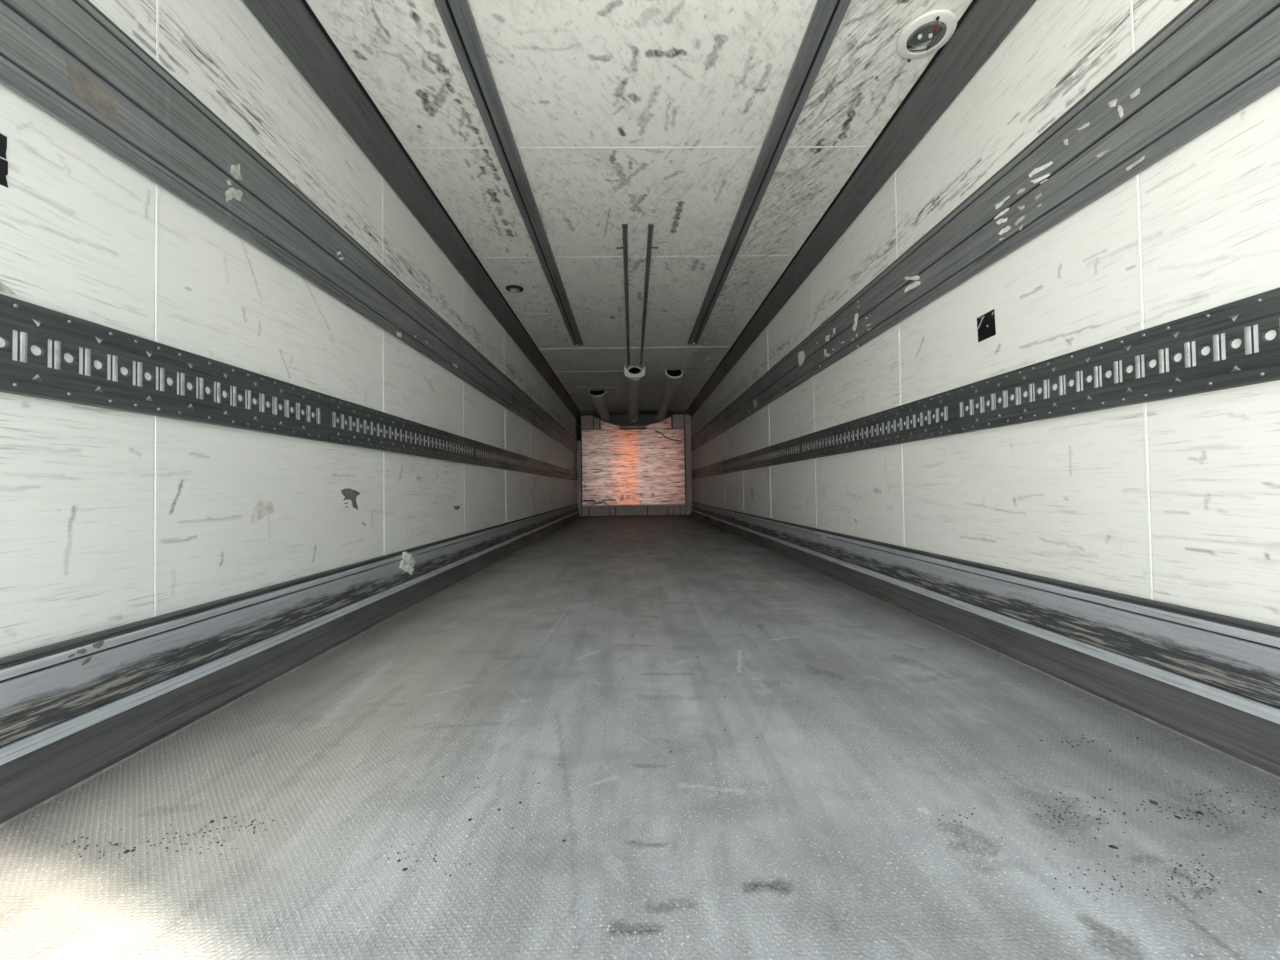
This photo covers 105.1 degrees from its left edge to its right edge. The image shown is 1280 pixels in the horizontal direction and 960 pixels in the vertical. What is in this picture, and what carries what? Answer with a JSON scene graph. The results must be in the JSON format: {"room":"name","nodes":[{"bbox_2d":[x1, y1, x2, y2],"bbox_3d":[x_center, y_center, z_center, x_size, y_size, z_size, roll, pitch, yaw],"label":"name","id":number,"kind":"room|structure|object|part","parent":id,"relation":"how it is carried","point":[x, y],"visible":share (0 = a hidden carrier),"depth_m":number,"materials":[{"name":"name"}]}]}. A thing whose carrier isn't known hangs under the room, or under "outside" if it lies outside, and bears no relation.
{"room":"truck trailer interior","nodes":[
{"label":"truck trailer interior","id":0,"kind":"room"},
{"bbox_2d":[0,0,576,657],"bbox_3d":[-1.300,-0.389,5.443,0.072,2.455,11.090,-1,-1,-1],"label":"wall","id":1,"kind":"structure","parent":0,"point":[110,518],"depth_m":1.39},
{"bbox_2d":[0,133,7,187],"bbox_3d":[-1.194,-0.600,0.917,0.001,0.097,0.020,-1,-1,-1],"label":"tape patch","id":2,"kind":"object","parent":1,"relation":"attached to","point":[3,139],"visible":1,"depth_m":0.92,"materials":[{"name":"black plastic"}]},
{"bbox_2d":[0,282,15,294],"bbox_3d":[-1.191,-0.361,0.921,0.001,0.022,0.030,-1,-1,-1],"label":"paper label","id":3,"kind":"object","parent":1,"relation":"attached to","point":[3,288],"visible":1,"depth_m":0.92,"materials":[{"name":"white paper"}]},
{"bbox_3d":[-1.192,-0.508,0.661,0.006,2.195,1.103,-1,-1,-1],"label":"panel","id":4,"kind":"part","parent":1,"relation":"part of","materials":[{"name":"white plastic"}]},
{"bbox_2d":[68,641,103,664],"bbox_3d":[-1.153,0.364,1.022,0.002,0.039,0.067,-1,-1,-1],"label":"glue stain","id":5,"kind":"object","parent":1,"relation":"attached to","point":[99,644],"visible":1,"depth_m":1.02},
{"bbox_2d":[0,294,326,441],"bbox_3d":[-1.181,-0.253,0.987,0.018,0.181,1.748,-1,-1,-1],"label":"rail","id":6,"kind":"object","parent":1,"relation":"attached to","point":[45,353],"visible":1,"depth_m":1.15,"materials":[{"name":"metal"}]},
{"bbox_2d":[251,500,273,523],"bbox_3d":[-1.194,0.099,1.552,0.002,0.072,0.094,-1,-1,-1],"label":"paper label","id":7,"kind":"object","parent":1,"relation":"attached to","point":[262,508],"visible":1,"depth_m":1.55,"materials":[{"name":"white paper"}]},
{"bbox_3d":[-1.210,-0.487,1.768,0.006,2.195,1.103,-1,-1,-1],"label":"panel","id":8,"kind":"part","parent":1,"relation":"part of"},
{"bbox_2d":[0,0,576,452],"bbox_3d":[-1.252,-0.811,5.136,0.022,0.298,10.460,-1,-1,-1],"label":"wall rail","id":9,"kind":"object","parent":1,"relation":"attached to","point":[164,132],"visible":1,"depth_m":1.32,"materials":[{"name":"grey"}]},
{"bbox_2d":[66,60,119,121],"bbox_3d":[-1.174,-0.829,1.054,0.001,0.059,0.105,-1,-1,-1],"label":"glue stain","id":10,"kind":"object","parent":9,"relation":"attached to","point":[82,85],"visible":1,"depth_m":1.05,"materials":[{"name":"beige"}]},
{"bbox_2d":[225,164,242,201],"bbox_3d":[-1.180,-0.863,1.425,0.002,0.145,0.063,-1,-1,-1],"label":"residue","id":11,"kind":"object","parent":9,"relation":"attached to","point":[231,193],"visible":1,"depth_m":1.43,"materials":[{"name":"paper"}]},
{"bbox_2d":[336,251,457,367],"bbox_3d":[-1.198,-0.799,2.586,0.002,0.192,1.339,-1,-1,-1],"label":"residue","id":12,"kind":"object","parent":9,"relation":"attached to","point":[339,252],"visible":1,"depth_m":2.43,"materials":[{"name":"white paper"}]},
{"bbox_2d":[0,504,579,823],"bbox_3d":[-1.213,0.542,5.137,0.068,0.276,10.510,-1,-1,-1],"label":"baseboard","id":13,"kind":"structure","parent":1,"relation":"attached to","point":[64,721],"depth_m":1.23,"materials":[{"name":"grey metal"}]},
{"bbox_2d":[341,488,359,509],"bbox_3d":[-1.203,0.081,2.042,0.001,0.092,0.141,-1,-1,-1],"label":"stain","id":14,"kind":"object","parent":1,"relation":"attached to","point":[350,497],"depth_m":2.04,"materials":[{"name":"grey"}]},
{"bbox_2d":[326,395,474,464],"bbox_3d":[-1.209,-0.220,2.740,0.018,0.181,1.748,-1,-1,-1],"label":"rail","id":15,"kind":"object","parent":1,"relation":"attached to","point":[348,423],"visible":1,"depth_m":2.34,"materials":[{"name":"metal"}]},
{"bbox_2d":[400,552,414,574],"bbox_3d":[-1.171,0.421,2.477,0.013,0.127,0.158,-1,-1,-1],"label":"residue","id":16,"kind":"object","parent":1,"relation":"attached to","point":[407,564],"visible":1,"depth_m":2.47,"materials":[{"name":"white paper"}]},
{"bbox_2d":[243,0,580,417],"bbox_3d":[-1.224,-1.464,5.184,0.106,0.136,10.530,-1,-1,-1],"label":"trim","id":17,"kind":"structure","parent":1,"relation":"attached to","point":[292,24],"depth_m":2.18,"materials":[{"name":"grey metal"}]},
{"bbox_3d":[-1.228,-0.467,2.875,0.006,2.195,1.103,-1,-1,-1],"label":"panel","id":18,"kind":"part","parent":1,"relation":"part of","materials":[{"name":"white plastic"}]},
{"bbox_3d":[-1.246,-0.446,3.981,0.006,2.195,1.103,-1,-1,-1],"label":"panel","id":19,"kind":"part","parent":1,"relation":"part of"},
{"bbox_2d":[475,441,525,472],"bbox_3d":[-1.238,-0.187,4.494,0.018,0.181,1.748,-1,-1,-1],"label":"rail","id":20,"kind":"object","parent":1,"relation":"attached to","point":[486,455],"visible":1,"depth_m":4.25,"materials":[{"name":"metal"}]},
{"bbox_3d":[-1.264,-0.426,5.088,0.006,2.195,1.103,-1,-1,-1],"label":"panel","id":21,"kind":"part","parent":1,"relation":"part of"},
{"bbox_3d":[-1.282,-0.405,6.195,0.006,2.195,1.103,-1,-1,-1],"label":"panel","id":22,"kind":"part","parent":1,"relation":"part of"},
{"bbox_2d":[526,456,551,476],"bbox_3d":[-1.266,-0.155,6.247,0.018,0.181,1.748,-1,-1,-1],"label":"rail","id":23,"kind":"object","parent":1,"relation":"attached to","point":[533,466],"visible":0.99,"depth_m":6.07,"materials":[{"name":"metal"}]},
{"bbox_3d":[-1.300,-0.385,7.301,0.006,2.195,1.103,-1,-1,-1],"label":"panel","id":24,"kind":"part","parent":1,"relation":"part of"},
{"bbox_3d":[-1.317,-0.364,8.408,0.006,2.195,1.103,-1,-1,-1],"label":"panel","id":25,"kind":"part","parent":1,"relation":"part of","materials":[{"name":"white metal"}]},
{"bbox_2d":[552,464,576,480],"bbox_3d":[-1.307,-0.108,8.745,0.017,0.181,3.237,-1,-1,-1],"label":"rail","id":26,"kind":"object","parent":1,"relation":"attached to","point":[559,472],"visible":1,"depth_m":8.29,"materials":[{"name":"metal"}]},
{"bbox_3d":[-1.335,-0.343,9.515,0.006,2.195,1.103,-1,-1,-1],"label":"panel","id":27,"kind":"part","parent":1,"relation":"part of","materials":[{"name":"white plastic"}]},
{"bbox_3d":[-1.351,-0.326,10.478,0.006,2.195,0.816,-1,-1,-1],"label":"panel","id":28,"kind":"part","parent":1,"relation":"part of","materials":[{"name":"white plastic"}]},
{"bbox_2d":[580,415,685,515],"bbox_3d":[-0.125,-0.305,10.957,2.600,2.455,0.100,-1,-1,-1],"label":"wall","id":29,"kind":"structure","parent":0,"point":[672,415],"depth_m":10.91,"materials":[{"name":"grey metal"}]},
{"bbox_2d":[576,414,691,515],"bbox_3d":[-0.120,-0.327,10.429,2.437,2.160,0.097,-1,-1,-1],"label":"bulkhead","id":30,"kind":"object","parent":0,"point":[638,469],"visible":0.96,"depth_m":10.41,"materials":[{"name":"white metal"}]},
{"bbox_3d":[-1.291,-0.040,10.413,0.087,1.620,0.060,-1,-1,-1],"label":"post","id":31,"kind":"part","parent":30,"relation":"part of","materials":[{"name":"grey metal"}]},
{"bbox_3d":[-0.140,-0.277,10.421,2.188,1.610,0.030,-1,-1,-1],"label":"panel","id":32,"kind":"part","parent":30,"relation":"part of","materials":[{"name":"beige wood"}]},
{"bbox_3d":[-0.129,0.543,10.399,2.210,0.025,0.025,-1,-1,-1],"label":"rail","id":33,"kind":"part","parent":30,"relation":"part of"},
{"bbox_3d":[1.034,-0.329,10.456,0.127,2.130,0.060,-1,-1,-1],"label":"post","id":34,"kind":"part","parent":30,"relation":"part of","materials":[{"name":"grey metal"}]},
{"bbox_2d":[306,0,972,415],"bbox_3d":[-0.054,-1.588,5.485,2.600,0.092,11.090,-1,-1,-1],"label":"ceiling","id":35,"kind":"structure","parent":0,"point":[637,114],"depth_m":2.30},
{"bbox_2d":[434,0,582,345],"bbox_3d":[-0.648,-1.573,2.731,0.106,0.024,5.602,-1,-1,-1],"label":"ceiling track","id":36,"kind":"object","parent":35,"relation":"attached to","point":[457,18],"visible":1,"depth_m":2.19,"materials":[{"name":"grey metal"}]},
{"bbox_2d":[506,285,522,292],"bbox_3d":[-1.019,-1.542,3.983,0.140,0.030,0.140,-1,-1,-1],"label":"recessed light","id":37,"kind":"object","parent":35,"relation":"in","point":[511,288],"visible":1,"depth_m":3.95,"materials":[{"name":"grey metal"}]},
{"bbox_3d":[-1.019,-1.537,3.983,0.091,0.018,0.091,-1,-1,-1],"label":"lamp glass","id":38,"kind":"part","parent":37,"relation":"part of","materials":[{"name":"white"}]},
{"bbox_2d":[588,390,610,420],"bbox_3d":[-0.708,-1.356,8.974,0.300,0.221,2.415,-1,-1,-1],"label":"air duct","id":39,"kind":"object","parent":35,"relation":"hanging from","point":[598,397],"visible":1,"depth_m":8.30,"materials":[{"name":"grey metal"}]},
{"bbox_2d":[617,224,629,364],"bbox_3d":[-0.142,-1.548,4.742,0.076,0.016,3.412,-1,-1,-1],"label":"ceiling strip","id":40,"kind":"object","parent":35,"relation":"attached to","point":[624,226],"visible":1,"depth_m":3.84,"materials":[{"name":"grey metal"}]},
{"bbox_3d":[-0.135,-1.454,10.518,2.456,0.006,0.816,-1,-1,-1],"label":"panel","id":41,"kind":"part","parent":35,"relation":"part of","materials":[{"name":"white metal"}]},
{"bbox_3d":[-0.119,-1.472,9.555,2.456,0.006,1.103,-1,-1,-1],"label":"panel","id":42,"kind":"part","parent":35,"relation":"part of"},
{"bbox_2d":[624,364,644,378],"bbox_3d":[-0.068,-1.431,6.453,0.280,0.183,0.068,-1,-1,-1],"label":"bracket","id":43,"kind":"object","parent":35,"relation":"attached to","point":[627,373],"visible":1,"depth_m":6.43,"materials":[{"name":"beige plastic"}]},
{"bbox_2d":[627,366,641,421],"bbox_3d":[-0.105,-1.360,8.359,0.245,0.253,3.665,-1,-1,-1],"label":"air duct","id":44,"kind":"object","parent":43,"relation":"hanging from","point":[634,385],"visible":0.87,"depth_m":7.71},
{"bbox_3d":[-0.101,-1.492,8.449,2.456,0.006,1.103,-1,-1,-1],"label":"panel","id":45,"kind":"part","parent":35,"relation":"part of","materials":[{"name":"white plastic"}]},
{"bbox_3d":[-0.083,-1.513,7.342,2.456,0.006,1.103,-1,-1,-1],"label":"panel","id":46,"kind":"part","parent":35,"relation":"part of","materials":[{"name":"white plastic"}]},
{"bbox_3d":[-0.066,-1.533,6.235,2.456,0.006,1.103,-1,-1,-1],"label":"panel","id":47,"kind":"part","parent":35,"relation":"part of","materials":[{"name":"white plastic"}]},
{"bbox_3d":[-0.048,-1.554,5.129,2.456,0.006,1.103,-1,-1,-1],"label":"panel","id":48,"kind":"part","parent":35,"relation":"part of","materials":[{"name":"white plastic"}]},
{"bbox_3d":[-0.030,-1.574,4.022,2.456,0.006,1.103,-1,-1,-1],"label":"panel","id":49,"kind":"part","parent":35,"relation":"part of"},
{"bbox_3d":[-0.012,-1.595,2.915,2.456,0.006,1.103,-1,-1,-1],"label":"panel","id":50,"kind":"part","parent":35,"relation":"part of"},
{"bbox_3d":[0.006,-1.615,1.809,2.456,0.006,1.103,-1,-1,-1],"label":"panel","id":51,"kind":"part","parent":35,"relation":"part of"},
{"bbox_2d":[640,224,657,364],"bbox_3d":[0.060,-1.551,4.745,0.076,0.016,3.412,-1,-1,-1],"label":"ceiling strip","id":52,"kind":"object","parent":35,"relation":"attached to","point":[650,226],"visible":1,"depth_m":3.86,"materials":[{"name":"grey metal"}]},
{"bbox_2d":[656,369,682,420],"bbox_3d":[0.437,-1.375,8.343,0.250,0.241,3.715,-1,-1,-1],"label":"air duct","id":53,"kind":"object","parent":35,"relation":"hanging from","point":[673,377],"visible":1,"depth_m":7.22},
{"bbox_2d":[593,414,672,428],"bbox_3d":[-0.148,-1.224,10.293,1.680,0.280,0.182,-1,-1,-1],"label":"cowl","id":54,"kind":"object","parent":53,"relation":"attached to","point":[644,419],"visible":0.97,"depth_m":10.22,"materials":[{"name":"metal"}]},
{"bbox_2d":[688,0,850,344],"bbox_3d":[0.637,-1.592,2.752,0.108,0.024,5.602,-1,-1,-1],"label":"ceiling track","id":55,"kind":"object","parent":35,"relation":"attached to","point":[827,16],"visible":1,"depth_m":2.22,"materials":[{"name":"grey metal"}]},
{"bbox_2d":[896,9,956,61],"bbox_3d":[1.046,-1.607,1.796,0.192,0.041,0.201,-1,-1,-1],"label":"ceiling lamp","id":56,"kind":"object","parent":35,"relation":"attached to","point":[925,35],"visible":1,"depth_m":1.77,"materials":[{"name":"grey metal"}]},
{"bbox_3d":[1.046,-1.607,1.792,0.125,0.018,0.125,-1,-1,-1],"label":"lamp glass","id":57,"kind":"part","parent":56,"relation":"part of","materials":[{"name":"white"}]},
{"bbox_2d":[0,515,1279,959],"bbox_3d":[-0.019,0.739,5.443,2.620,0.162,11.090,-1,-1,-1],"label":"floor","id":58,"kind":"structure","parent":0,"point":[828,840],"depth_m":0.87,"materials":[{"name":"grey metal"}]},
{"bbox_2d":[37,602,1276,905],"bbox_3d":[0.277,0.575,1.153,1.807,0.004,1.888,-1,-1,30],"label":"crumbs","id":59,"kind":"object","parent":58,"relation":"on","point":[1150,801],"visible":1,"depth_m":0.81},
{"bbox_2d":[691,0,1279,626],"bbox_3d":[1.227,-0.425,5.484,0.072,2.455,11.090,-1,-1,-1],"label":"wall","id":60,"kind":"structure","parent":0,"point":[1176,501],"depth_m":1.47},
{"bbox_3d":[1.115,-0.362,10.508,0.006,2.195,0.836,-1,-1,-1],"label":"panel","id":61,"kind":"part","parent":60,"relation":"part of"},
{"bbox_3d":[1.130,-0.380,9.535,0.006,2.195,1.103,-1,-1,-1],"label":"panel","id":62,"kind":"part","parent":60,"relation":"part of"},
{"bbox_2d":[692,462,718,478],"bbox_3d":[1.133,-0.144,8.799,0.017,0.181,3.209,-1,-1,-1],"label":"rail","id":63,"kind":"object","parent":60,"relation":"attached to","point":[713,469],"visible":1,"depth_m":8.36,"materials":[{"name":"metal"}]},
{"bbox_3d":[1.148,-0.400,8.428,0.006,2.195,1.103,-1,-1,-1],"label":"panel","id":64,"kind":"part","parent":60,"relation":"part of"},
{"bbox_3d":[1.166,-0.421,7.322,0.006,2.195,1.103,-1,-1,-1],"label":"panel","id":65,"kind":"part","parent":60,"relation":"part of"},
{"bbox_2d":[719,454,746,473],"bbox_3d":[1.173,-0.190,6.315,0.018,0.181,1.748,-1,-1,-1],"label":"rail","id":66,"kind":"object","parent":60,"relation":"attached to","point":[739,463],"visible":1,"depth_m":6.13,"materials":[{"name":"metal"}]},
{"bbox_3d":[1.184,-0.441,6.215,0.006,2.195,1.103,-1,-1,-1],"label":"panel","id":67,"kind":"part","parent":60,"relation":"part of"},
{"bbox_3d":[1.202,-0.462,5.109,0.006,2.195,1.103,-1,-1,-1],"label":"panel","id":68,"kind":"part","parent":60,"relation":"part of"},
{"bbox_2d":[746,437,801,469],"bbox_3d":[1.201,-0.222,4.562,0.018,0.181,1.748,-1,-1,-1],"label":"rail","id":69,"kind":"object","parent":60,"relation":"attached to","point":[788,451],"visible":1,"depth_m":4.31,"materials":[{"name":"metal"}]},
{"bbox_3d":[1.220,-0.482,4.002,0.006,2.195,1.103,-1,-1,-1],"label":"panel","id":70,"kind":"part","parent":60,"relation":"part of","materials":[{"name":"white plastic"}]},
{"bbox_2d":[820,533,826,540],"bbox_3d":[1.212,0.375,3.236,0.003,0.058,0.111,-1,-1,-1],"label":"tape patch","id":71,"kind":"object","parent":60,"relation":"attached to","point":[823,535],"visible":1,"depth_m":3.23,"materials":[{"name":"paper"}]},
{"bbox_3d":[1.238,-0.503,2.895,0.006,2.195,1.103,-1,-1,-1],"label":"panel","id":72,"kind":"part","parent":60,"relation":"part of","materials":[{"name":"white plastic"}]},
{"bbox_2d":[686,0,1035,416],"bbox_3d":[1.128,-1.498,5.223,0.106,0.136,10.530,-1,-1,-1],"label":"trim","id":73,"kind":"structure","parent":60,"relation":"attached to","point":[984,24],"depth_m":2.23,"materials":[{"name":"grey metal"}]},
{"bbox_2d":[801,389,955,459],"bbox_3d":[1.229,-0.255,2.808,0.018,0.181,1.748,-1,-1,-1],"label":"rail","id":74,"kind":"object","parent":60,"relation":"attached to","point":[933,416],"visible":1,"depth_m":2.42,"materials":[{"name":"metal"}]},
{"bbox_2d":[690,502,1279,776],"bbox_3d":[1.177,0.507,5.176,0.068,0.276,10.510,-1,-1,-1],"label":"baseboard","id":75,"kind":"structure","parent":60,"relation":"attached to","point":[1213,679],"depth_m":1.34,"materials":[{"name":"grey metal"}]},
{"bbox_2d":[691,0,1279,450],"bbox_3d":[1.177,-0.849,5.176,0.022,0.302,10.460,-1,-1,-1],"label":"wall rail","id":76,"kind":"object","parent":60,"relation":"attached to","point":[1214,59],"visible":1,"depth_m":1.37,"materials":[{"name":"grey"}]},
{"bbox_2d":[747,399,756,413],"bbox_3d":[1.167,-0.762,5.109,0.002,0.114,0.427,-1,-1,-1],"label":"residue","id":77,"kind":"object","parent":76,"relation":"attached to","point":[754,401],"visible":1,"depth_m":5.00,"materials":[{"name":"white paper"}]},
{"bbox_2d":[798,351,804,365],"bbox_3d":[1.189,-0.901,3.610,0.002,0.112,0.142,-1,-1,-1],"label":"paper label","id":78,"kind":"object","parent":76,"relation":"attached to","point":[801,356],"visible":1,"depth_m":3.61,"materials":[{"name":"white paper"}]},
{"bbox_2d":[816,328,843,366],"bbox_3d":[1.199,-0.846,3.103,0.002,0.192,0.434,-1,-1,-1],"label":"residue","id":79,"kind":"object","parent":76,"relation":"attached to","point":[834,329],"visible":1,"depth_m":3.13,"materials":[{"name":"white paper"}]},
{"bbox_2d":[852,301,858,346],"bbox_3d":[1.204,-0.861,2.737,0.002,0.258,0.100,-1,-1,-1],"label":"residue","id":80,"kind":"object","parent":76,"relation":"attached to","point":[856,315],"visible":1,"depth_m":2.74,"materials":[{"name":"white paper"}]},
{"bbox_2d":[905,275,919,280],"bbox_3d":[1.212,-0.900,2.184,0.003,0.055,0.114,-1,-1,-1],"label":"tape patch","id":81,"kind":"object","parent":76,"relation":"attached to","point":[916,277],"visible":1,"depth_m":2.17,"materials":[{"name":"white paper"}]},
{"bbox_2d":[904,281,920,291],"bbox_3d":[1.213,-0.863,2.182,0.003,0.030,0.124,-1,-1,-1],"label":"tape patch","id":82,"kind":"object","parent":76,"relation":"attached to","point":[915,284],"visible":1,"depth_m":2.18,"materials":[{"name":"white paper"}]},
{"bbox_2d":[994,196,1010,239],"bbox_3d":[1.222,-0.878,1.653,0.002,0.134,0.071,-1,-1,-1],"label":"residue","id":83,"kind":"object","parent":76,"relation":"attached to","point":[1000,204],"visible":1,"depth_m":1.65,"materials":[{"name":"white paper"}]},
{"bbox_2d":[1015,188,1041,229],"bbox_3d":[1.224,-0.870,1.547,0.002,0.133,0.106,-1,-1,-1],"label":"residue","id":84,"kind":"object","parent":76,"relation":"attached to","point":[1020,219],"visible":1,"depth_m":1.57,"materials":[{"name":"paper"}]},
{"bbox_2d":[1029,161,1052,183],"bbox_3d":[1.224,-0.933,1.497,0.002,0.064,0.088,-1,-1,-1],"label":"residue","id":85,"kind":"object","parent":76,"relation":"attached to","point":[1036,170],"visible":1,"depth_m":1.50,"materials":[{"name":"white paper"}]},
{"bbox_2d":[1063,88,1144,170],"bbox_3d":[1.228,-0.883,1.306,0.002,0.210,0.218,-1,-1,-1],"label":"residue","id":86,"kind":"object","parent":76,"relation":"attached to","point":[1135,93],"visible":1,"depth_m":1.25,"materials":[{"name":"paper"}]},
{"bbox_2d":[977,309,995,341],"bbox_3d":[1.251,-0.557,1.772,0.001,0.094,0.092,-1,-1,-1],"label":"tape patch","id":87,"kind":"object","parent":60,"relation":"attached to","point":[986,328],"visible":1,"depth_m":1.77,"materials":[{"name":"plastic"}]},
{"bbox_3d":[1.255,-0.523,1.788,0.006,2.195,1.103,-1,-1,-1],"label":"panel","id":88,"kind":"part","parent":60,"relation":"part of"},
{"bbox_2d":[954,287,1279,433],"bbox_3d":[1.258,-0.287,1.055,0.018,0.181,1.748,-1,-1,-1],"label":"rail","id":89,"kind":"object","parent":60,"relation":"attached to","point":[1234,344],"visible":1,"depth_m":1.22,"materials":[{"name":"metal"}]},
{"bbox_3d":[1.273,-0.544,0.682,0.006,2.195,1.103,-1,-1,-1],"label":"panel","id":90,"kind":"part","parent":60,"relation":"part of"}
]}

